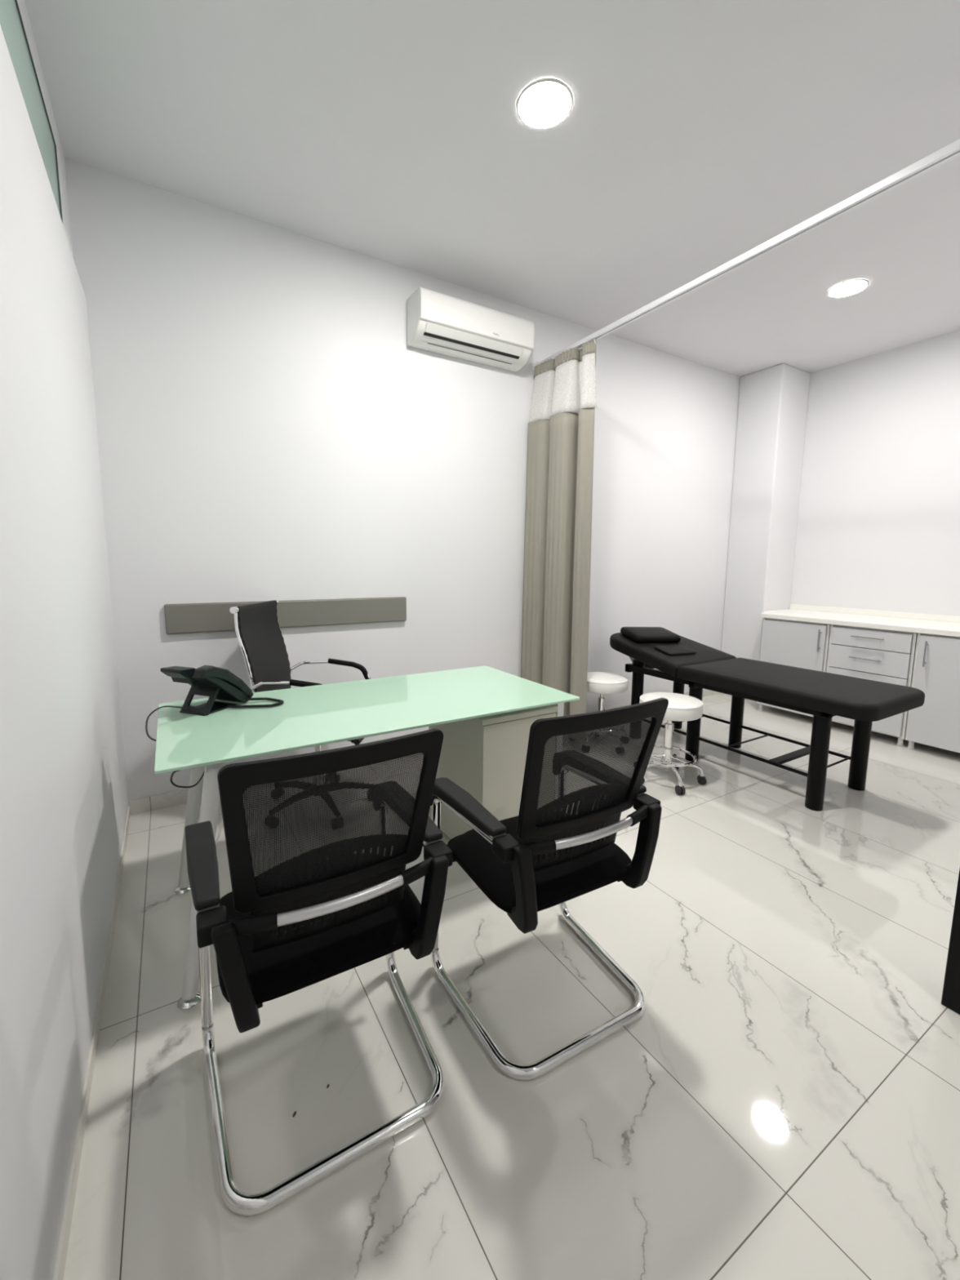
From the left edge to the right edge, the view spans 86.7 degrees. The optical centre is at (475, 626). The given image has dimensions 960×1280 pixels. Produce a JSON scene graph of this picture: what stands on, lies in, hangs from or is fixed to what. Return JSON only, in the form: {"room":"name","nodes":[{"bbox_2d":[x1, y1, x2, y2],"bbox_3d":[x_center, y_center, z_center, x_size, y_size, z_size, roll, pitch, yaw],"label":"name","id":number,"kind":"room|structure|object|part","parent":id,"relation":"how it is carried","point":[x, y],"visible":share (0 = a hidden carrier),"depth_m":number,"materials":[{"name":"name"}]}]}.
{"room":"examination room","nodes":[
{"label":"examination room","id":0,"kind":"room"},
{"bbox_2d":[0,25,128,1279],"bbox_3d":[-0.539,0.030,0.301,0.120,2.505,5.100,-4,9,-31],"label":"wall","id":1,"kind":"structure","parent":0,"point":[64,797],"depth_m":1.15,"materials":[{"name":"paint"}]},
{"bbox_2d":[0,0,62,222],"bbox_3d":[-0.471,-1.427,0.054,0.016,0.450,4.700,-4,9,-31],"label":"window","id":2,"kind":"structure","parent":1,"relation":"in","point":[11,24],"depth_m":1.63,"materials":[{"name":"green glass"}]},
{"bbox_2d":[17,0,73,257],"bbox_3d":[-0.542,-1.496,0.096,0.085,0.575,5.100,-4,9,-31],"label":"trim","id":3,"kind":"structure","parent":1,"relation":"attached to","point":[21,3],"depth_m":2.01,"materials":[{"name":"paint"}]},
{"bbox_2d":[53,805,130,1279],"bbox_3d":[-0.522,1.238,0.535,0.006,0.050,4.968,-4,9,-31],"label":"baseboard","id":4,"kind":"structure","parent":1,"relation":"attached to","point":[60,1268],"depth_m":1.22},
{"bbox_2d":[64,157,740,800],"bbox_3d":[0.434,-0.709,3.864,5.880,3.080,0.120,-4,9,-31],"label":"wall","id":5,"kind":"structure","parent":0,"point":[269,427],"depth_m":2.99,"materials":[{"name":"paint"}]},
{"bbox_2d":[164,596,406,634],"bbox_3d":[-1.031,-0.075,2.972,1.342,0.158,0.030,-4,9,-31],"label":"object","id":6,"kind":"object","parent":5,"relation":"attached to","point":[182,618],"visible":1,"depth_m":2.96,"materials":[{"name":"grey plastic"}]},
{"bbox_2d":[128,688,718,814],"bbox_3d":[0.336,0.797,3.927,5.000,0.075,0.012,-4,9,-31],"label":"baseboard","id":7,"kind":"structure","parent":5,"relation":"attached to","point":[177,797],"depth_m":2.72,"materials":[{"name":"stone"}]},
{"bbox_2d":[406,286,534,372],"bbox_3d":[-0.018,-1.873,3.241,0.825,0.270,0.207,-4,9,-31],"label":"air conditioner","id":8,"kind":"object","parent":5,"relation":"attached to","point":[437,322],"visible":1,"depth_m":3.15,"materials":[{"name":"plastic"}]},
{"bbox_3d":[0.024,-1.907,3.166,0.821,0.185,0.040,-4,9,-31],"label":"panel","id":9,"kind":"part","parent":8,"relation":"part of","materials":[{"name":"plastic"}]},
{"bbox_2d":[24,0,959,377],"bbox_3d":[1.759,-1.998,1.494,5.880,0.100,5.220,-4,9,-31],"label":"ceiling","id":10,"kind":"structure","parent":0,"point":[695,135],"depth_m":2.13,"materials":[{"name":"paint"}]},
{"bbox_2d":[515,77,573,128],"bbox_3d":[0.266,-2.016,1.969,0.220,0.006,0.220,-4,9,-31],"label":"recessed light","id":11,"kind":"object","parent":10,"relation":"in","point":[544,103],"visible":1,"depth_m":1.96,"materials":[{"name":"white plastic"}]},
{"bbox_2d":[826,279,869,297],"bbox_3d":[2.384,-2.165,3.263,0.220,0.006,0.220,-4,9,-31],"label":"recessed light","id":12,"kind":"object","parent":10,"relation":"in","point":[849,287],"visible":1,"depth_m":3.26,"materials":[{"name":"white plastic"}]},
{"bbox_2d":[63,693,959,1279],"bbox_3d":[1.735,1.132,1.895,5.880,0.050,5.220,-4,9,-31],"label":"floor","id":13,"kind":"structure","parent":0,"point":[782,1100],"depth_m":1.33,"materials":[{"name":"stone"}]},
{"bbox_2d":[229,600,370,751],"bbox_3d":[-0.848,0.426,2.709,0.622,1.099,0.585,1,7,3],"label":"office chair","id":14,"kind":"object","parent":13,"relation":"on","point":[260,639],"visible":0.41,"depth_m":2.62,"materials":[{"name":"leather"}]},
{"bbox_3d":[-1.103,0.166,2.675,0.106,0.576,0.400,1,7,3],"label":"backrest","id":15,"kind":"part","parent":14,"relation":"part of","materials":[{"name":"leather"}]},
{"bbox_3d":[-0.871,0.384,2.448,0.473,0.260,0.064,1,7,3],"label":"arm","id":16,"kind":"part","parent":14,"relation":"part of","materials":[{"name":"silver metal"}]},
{"bbox_3d":[-0.843,0.323,2.921,0.473,0.260,0.064,1,7,3],"label":"arm","id":17,"kind":"part","parent":14,"relation":"part of","materials":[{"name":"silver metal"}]},
{"bbox_3d":[-0.805,0.498,2.700,0.532,0.080,0.500,1,7,3],"label":"seat","id":18,"kind":"part","parent":14,"relation":"part of","materials":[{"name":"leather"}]},
{"bbox_2d":[184,728,453,1215],"bbox_3d":[-0.384,0.684,1.262,0.566,0.966,0.529,-4,8,-30],"label":"chair","id":19,"kind":"object","parent":13,"relation":"on","point":[320,845],"visible":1,"depth_m":1.08,"materials":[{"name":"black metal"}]},
{"bbox_3d":[-0.546,0.769,1.213,0.024,0.017,0.360,-4,8,-30],"label":"seat rail","id":20,"kind":"part","parent":19,"relation":"part of","materials":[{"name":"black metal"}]},
{"bbox_3d":[-0.405,0.715,1.303,0.470,0.070,0.435,-4,8,-30],"label":"seat","id":21,"kind":"part","parent":19,"relation":"part of","materials":[{"name":"black fabric"}]},
{"bbox_3d":[-0.308,0.568,1.118,0.340,0.236,0.072,-4,8,-30],"label":"lumbar panel","id":22,"kind":"part","parent":19,"relation":"part of","materials":[{"name":"black plastic"}]},
{"bbox_3d":[-0.279,0.399,1.048,0.441,0.344,0.124,-4,8,-30],"label":"backrest frame","id":23,"kind":"part","parent":19,"relation":"part of","materials":[{"name":"black plastic"}]},
{"bbox_3d":[-0.281,0.404,1.053,0.378,0.280,0.087,-4,8,-30],"label":"panel","id":24,"kind":"part","parent":19,"relation":"part of","materials":[{"name":"black fabric"}]},
{"bbox_2d":[154,666,579,1009],"bbox_3d":[-0.415,0.679,2.171,1.561,0.745,0.779,-4,9,-31],"label":"office desk","id":25,"kind":"object","parent":13,"relation":"on","point":[311,716],"visible":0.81,"depth_m":1.93,"materials":[{"name":"green glass"}]},
{"bbox_2d":[169,769,204,787],"bbox_3d":[-0.873,0.423,1.609,0.057,0.078,0.308,-1,7,-8],"label":"power cable","id":26,"kind":"object","parent":25,"relation":"hanging from","point":[173,772],"visible":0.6,"depth_m":1.48,"materials":[{"name":"black plastic"}]},
{"bbox_3d":[-1.123,0.704,2.030,0.153,0.689,0.052,-3,8,-26],"label":"leg","id":27,"kind":"part","parent":25,"relation":"part of","materials":[{"name":"white metal"}]},
{"bbox_3d":[-0.827,0.769,1.544,0.052,0.690,0.165,4,8,29],"label":"leg","id":28,"kind":"part","parent":25,"relation":"part of","materials":[{"name":"white metal"}]},
{"bbox_2d":[145,665,284,741],"bbox_3d":[-0.991,0.256,1.910,0.322,0.224,0.450,3,8,19],"label":"desk phone","id":29,"kind":"object","parent":25,"relation":"on","point":[215,682],"visible":0.98,"depth_m":1.94,"materials":[{"name":"plastic"}]},
{"bbox_3d":[-0.877,0.301,2.047,0.201,0.025,0.113,-1,7,-8],"label":"coiled cord","id":30,"kind":"part","parent":29,"relation":"part of","materials":[{"name":"black plastic"}]},
{"bbox_2d":[215,817,222,844],"bbox_3d":[-0.858,0.593,1.698,0.068,0.374,0.262,-2,8,-16],"label":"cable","id":31,"kind":"object","parent":25,"relation":"hanging from","point":[221,824],"visible":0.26,"depth_m":1.68,"materials":[{"name":"plastic"}]},
{"bbox_3d":[-0.414,0.314,2.128,1.561,0.010,0.772,-4,9,-31],"label":"glass","id":32,"kind":"part","parent":25,"relation":"part of","materials":[{"name":"green glass"}]},
{"bbox_2d":[428,702,564,839],"bbox_3d":[0.074,0.651,2.456,0.437,0.734,0.530,-4,9,-31],"label":"base cabinet","id":33,"kind":"object","parent":13,"relation":"on","point":[486,757],"visible":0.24,"depth_m":2.20,"materials":[{"name":"beige laminate"}]},
{"bbox_2d":[470,704,557,725],"bbox_3d":[0.061,0.353,2.408,0.400,0.026,0.530,-4,9,-31],"label":"drawer","id":34,"kind":"object","parent":33,"relation":"on","point":[510,717],"depth_m":2.18,"materials":[{"name":"beige laminate"}]},
{"bbox_3d":[0.192,0.707,2.241,0.388,0.620,0.011,-4,9,-31],"label":"panel","id":35,"kind":"part","parent":33,"relation":"part of","materials":[{"name":"beige laminate"}]},
{"bbox_3d":[0.245,0.656,2.562,0.036,0.700,0.526,-4,9,-31],"label":"panel","id":36,"kind":"part","parent":33,"relation":"part of","materials":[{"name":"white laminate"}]},
{"bbox_2d":[430,697,668,1079],"bbox_3d":[0.208,0.654,1.533,0.566,0.966,0.529,-4,8,-29],"label":"chair","id":37,"kind":"object","parent":13,"relation":"on","point":[582,771],"visible":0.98,"depth_m":1.36,"materials":[{"name":"black plastic"}]},
{"bbox_3d":[0.201,0.815,1.564,0.551,0.638,0.486,-4,8,-29],"label":"sled frame","id":38,"kind":"part","parent":37,"relation":"part of","materials":[{"name":"silver metal"}]},
{"bbox_3d":[0.187,0.685,1.575,0.470,0.070,0.435,-4,8,-29],"label":"seat","id":39,"kind":"part","parent":37,"relation":"part of","materials":[{"name":"black fabric"}]},
{"bbox_3d":[0.280,0.537,1.388,0.340,0.236,0.072,-4,8,-29],"label":"lumbar panel","id":40,"kind":"part","parent":37,"relation":"part of","materials":[{"name":"black plastic"}]},
{"bbox_3d":[0.308,0.369,1.318,0.441,0.344,0.124,-4,8,-29],"label":"backrest frame","id":41,"kind":"part","parent":37,"relation":"part of","materials":[{"name":"black plastic"}]},
{"bbox_3d":[0.306,0.374,1.322,0.378,0.280,0.087,-4,8,-29],"label":"panel","id":42,"kind":"part","parent":37,"relation":"part of","materials":[{"name":"black fabric"}]},
{"bbox_2d":[586,671,628,711],"bbox_3d":[0.896,0.610,3.691,0.431,0.514,0.438,5,8,30],"label":"stool","id":43,"kind":"object","parent":13,"relation":"on","point":[598,682],"visible":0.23,"depth_m":3.54,"materials":[{"name":"silver metal"}]},
{"bbox_3d":[0.909,0.400,3.663,0.360,0.090,0.360,5,8,30],"label":"seat","id":44,"kind":"part","parent":43,"relation":"part of","materials":[{"name":"white plastic"}]},
{"bbox_2d":[639,692,706,794],"bbox_3d":[1.166,0.686,3.110,0.438,0.514,0.431,-4,9,-31],"label":"stool","id":45,"kind":"object","parent":13,"relation":"on","point":[681,707],"visible":0.74,"depth_m":3.05,"materials":[{"name":"white plastic"}]},
{"bbox_3d":[1.065,0.862,3.088,0.191,0.074,0.022,-2,8,-19],"label":"leg","id":46,"kind":"part","parent":45,"relation":"part of","materials":[{"name":"silver metal"}]},
{"bbox_3d":[1.105,0.846,3.217,0.022,0.074,0.191,-5,9,-37],"label":"leg","id":47,"kind":"part","parent":45,"relation":"part of","materials":[{"name":"silver metal"}]},
{"bbox_3d":[1.177,0.477,3.077,0.360,0.090,0.360,-4,9,-31],"label":"seat","id":48,"kind":"part","parent":45,"relation":"part of","materials":[{"name":"white leather"}]},
{"bbox_3d":[1.176,0.872,3.011,0.022,0.074,0.191,0,7,-1],"label":"leg","id":49,"kind":"part","parent":45,"relation":"part of","materials":[{"name":"silver metal"}]},
{"bbox_3d":[1.284,0.863,3.093,0.191,0.074,0.022,3,8,17],"label":"leg","id":50,"kind":"part","parent":45,"relation":"part of","materials":[{"name":"silver metal"}]},
{"bbox_2d":[609,632,924,811],"bbox_3d":[1.712,0.524,3.372,0.692,0.780,1.780,-4,9,-31],"label":"bed","id":51,"kind":"object","parent":13,"relation":"on","point":[824,695],"visible":0.91,"depth_m":3.00,"materials":[{"name":"black leather"}]},
{"bbox_3d":[1.220,0.546,3.854,0.084,0.605,0.084,-4,9,-31],"label":"leg","id":52,"kind":"part","parent":51,"relation":"part of","materials":[{"name":"black metal"}]},
{"bbox_2d":[620,626,680,643],"bbox_3d":[1.329,0.062,3.879,0.402,0.106,0.250,-2,8,-18],"label":"pillow","id":53,"kind":"object","parent":51,"relation":"on","point":[638,634],"visible":1,"depth_m":3.80,"materials":[{"name":"black leather"}]},
{"bbox_2d":[653,644,696,654],"bbox_3d":[1.423,0.165,3.636,0.270,0.044,0.168,-3,8,-25],"label":"cushion","id":54,"kind":"object","parent":51,"relation":"on","point":[668,649],"visible":1,"depth_m":3.61,"materials":[{"name":"black leather"}]},
{"bbox_3d":[1.632,0.518,4.099,0.084,0.605,0.084,-4,9,-31],"label":"leg","id":55,"kind":"part","parent":51,"relation":"part of","materials":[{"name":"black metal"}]},
{"bbox_3d":[1.469,0.604,3.424,0.084,0.605,0.084,-4,9,-31],"label":"leg","id":56,"kind":"part","parent":51,"relation":"part of","materials":[{"name":"black metal"}]},
{"bbox_3d":[1.732,0.371,3.387,0.590,0.059,1.390,-4,9,-31],"label":"frame","id":57,"kind":"part","parent":51,"relation":"part of","materials":[{"name":"black metal"}]},
{"bbox_3d":[1.889,0.575,3.674,0.084,0.605,0.084,-4,9,-31],"label":"leg","id":58,"kind":"part","parent":51,"relation":"part of","materials":[{"name":"black metal"}]},
{"bbox_3d":[1.796,0.754,3.353,0.490,0.012,0.012,-4,9,-31],"label":"cross rod","id":59,"kind":"part","parent":51,"relation":"part of","materials":[{"name":"black metal"}]},
{"bbox_3d":[1.946,0.785,3.104,0.480,0.018,0.055,-4,9,-31],"label":"cross plate","id":60,"kind":"part","parent":51,"relation":"part of","materials":[{"name":"black metal"}]},
{"bbox_3d":[1.890,0.339,3.049,0.690,0.092,1.090,-4,9,-31],"label":"mattress","id":61,"kind":"part","parent":51,"relation":"part of","materials":[{"name":"black leather"}]},
{"bbox_3d":[1.853,0.693,2.751,0.084,0.605,0.084,-4,9,-31],"label":"leg","id":62,"kind":"part","parent":51,"relation":"part of","materials":[{"name":"black metal"}]},
{"bbox_3d":[2.043,0.808,2.945,0.490,0.012,0.012,-4,9,-31],"label":"cross rod","id":63,"kind":"part","parent":51,"relation":"part of","materials":[{"name":"black metal"}]},
{"bbox_3d":[2.273,0.664,3.001,0.084,0.605,0.084,-4,9,-31],"label":"leg","id":64,"kind":"part","parent":51,"relation":"part of","materials":[{"name":"black metal"}]},
{"bbox_2d":[755,617,831,716],"bbox_3d":[2.966,0.353,4.525,0.739,0.845,0.539,-4,9,-31],"label":"base cabinet","id":65,"kind":"object","parent":13,"relation":"on","point":[799,644],"visible":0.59,"depth_m":4.31,"materials":[{"name":"white laminate"}]},
{"bbox_3d":[2.781,0.113,4.121,0.037,0.180,0.011,-4,9,-31],"label":"handle","id":66,"kind":"part","parent":65,"relation":"part of","materials":[{"name":"metal"}]},
{"bbox_2d":[826,624,917,746],"bbox_3d":[3.249,0.415,4.057,0.740,0.845,0.549,-4,9,-31],"label":"base cabinet","id":67,"kind":"object","parent":13,"relation":"on","point":[883,655],"visible":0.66,"depth_m":3.81,"materials":[{"name":"white laminate"}]},
{"bbox_2d":[760,604,959,636],"bbox_3d":[3.340,-0.034,3.885,0.715,0.086,2.172,-4,9,-31],"label":"countertop","id":68,"kind":"structure","parent":67,"relation":"on","point":[920,623],"depth_m":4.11,"materials":[{"name":"white stone"}]},
{"bbox_3d":[2.950,0.245,3.853,0.038,0.010,0.210,-4,9,-31],"label":"handle","id":69,"kind":"part","parent":67,"relation":"part of","materials":[{"name":"metal"}]},
{"bbox_3d":[2.951,0.084,3.832,0.038,0.010,0.210,-4,9,-31],"label":"handle","id":70,"kind":"part","parent":67,"relation":"part of","materials":[{"name":"metal"}]},
{"bbox_3d":[2.971,0.565,3.908,0.018,0.427,0.512,-4,9,-31],"label":"door","id":71,"kind":"part","parent":67,"relation":"part of","materials":[{"name":"grey laminate"}]},
{"bbox_3d":[2.974,0.259,3.869,0.018,0.179,0.512,-4,9,-31],"label":"drawer","id":72,"kind":"part","parent":67,"relation":"part of","materials":[{"name":"grey laminate"}]},
{"bbox_3d":[2.975,0.098,3.849,0.018,0.134,0.512,-4,9,-31],"label":"drawer","id":73,"kind":"part","parent":67,"relation":"part of","materials":[{"name":"grey laminate"}]},
{"bbox_2d":[905,632,959,752],"bbox_3d":[3.535,0.478,3.586,0.739,0.845,0.545,-4,9,-31],"label":"base cabinet","id":74,"kind":"object","parent":13,"relation":"on","point":[936,668],"visible":0.96,"depth_m":3.52,"materials":[{"name":"white laminate"}]},
{"bbox_3d":[3.131,0.190,3.543,0.037,0.180,0.011,-4,9,-31],"label":"handle","id":75,"kind":"part","parent":74,"relation":"part of","materials":[{"name":"metal"}]},
{"bbox_2d":[720,363,809,661],"bbox_3d":[2.789,-0.832,4.965,0.460,3.080,0.405,-4,9,-31],"label":"wall pillar","id":76,"kind":"structure","parent":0,"point":[772,404],"depth_m":4.77,"materials":[{"name":"paint"}]},
{"bbox_2d":[717,692,756,702],"bbox_3d":[2.579,0.673,5.030,0.012,0.075,0.393,-4,9,-31],"label":"baseboard","id":77,"kind":"structure","parent":76,"relation":"attached to","point":[719,693],"depth_m":5.08,"materials":[{"name":"stone"}]},
{"bbox_2d":[790,329,959,616],"bbox_3d":[4.247,-0.583,3.119,0.120,3.080,5.100,-4,9,-31],"label":"wall","id":78,"kind":"structure","parent":0,"point":[878,525],"depth_m":4.29,"materials":[{"name":"paint"}]},
{"bbox_3d":[2.923,-0.469,2.144,3.160,3.080,0.140,-4,9,-31],"label":"wall","id":79,"kind":"structure","parent":0,"visible":0},
{"bbox_2d":[536,138,959,365],"bbox_3d":[1.128,-1.717,2.526,0.048,0.042,2.639,-4,9,-31],"label":"track","id":80,"kind":"object","parent":79,"relation":"attached to","point":[952,150],"visible":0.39,"depth_m":2.15,"materials":[{"name":"metal"}]},
{"bbox_2d":[520,338,596,715],"bbox_3d":[0.563,-0.539,3.539,0.180,2.588,0.580,-6,10,-40],"label":"curtain","id":81,"kind":"object","parent":80,"relation":"hanging from","point":[557,565],"visible":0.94,"depth_m":3.46,"materials":[{"name":"beige fabric"}]},
{"bbox_3d":[0.576,-1.584,3.409,0.144,0.345,0.575,-5,9,-39],"label":"net panel","id":82,"kind":"part","parent":81,"relation":"part of","materials":[{"name":"white fabric"}]},
{"bbox_2d":[941,868,959,1014],"bbox_3d":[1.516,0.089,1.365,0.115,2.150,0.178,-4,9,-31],"label":"door","id":83,"kind":"structure","parent":79,"relation":"in","point":[950,999],"depth_m":1.51,"materials":[{"name":"black plastic"}]}
]}

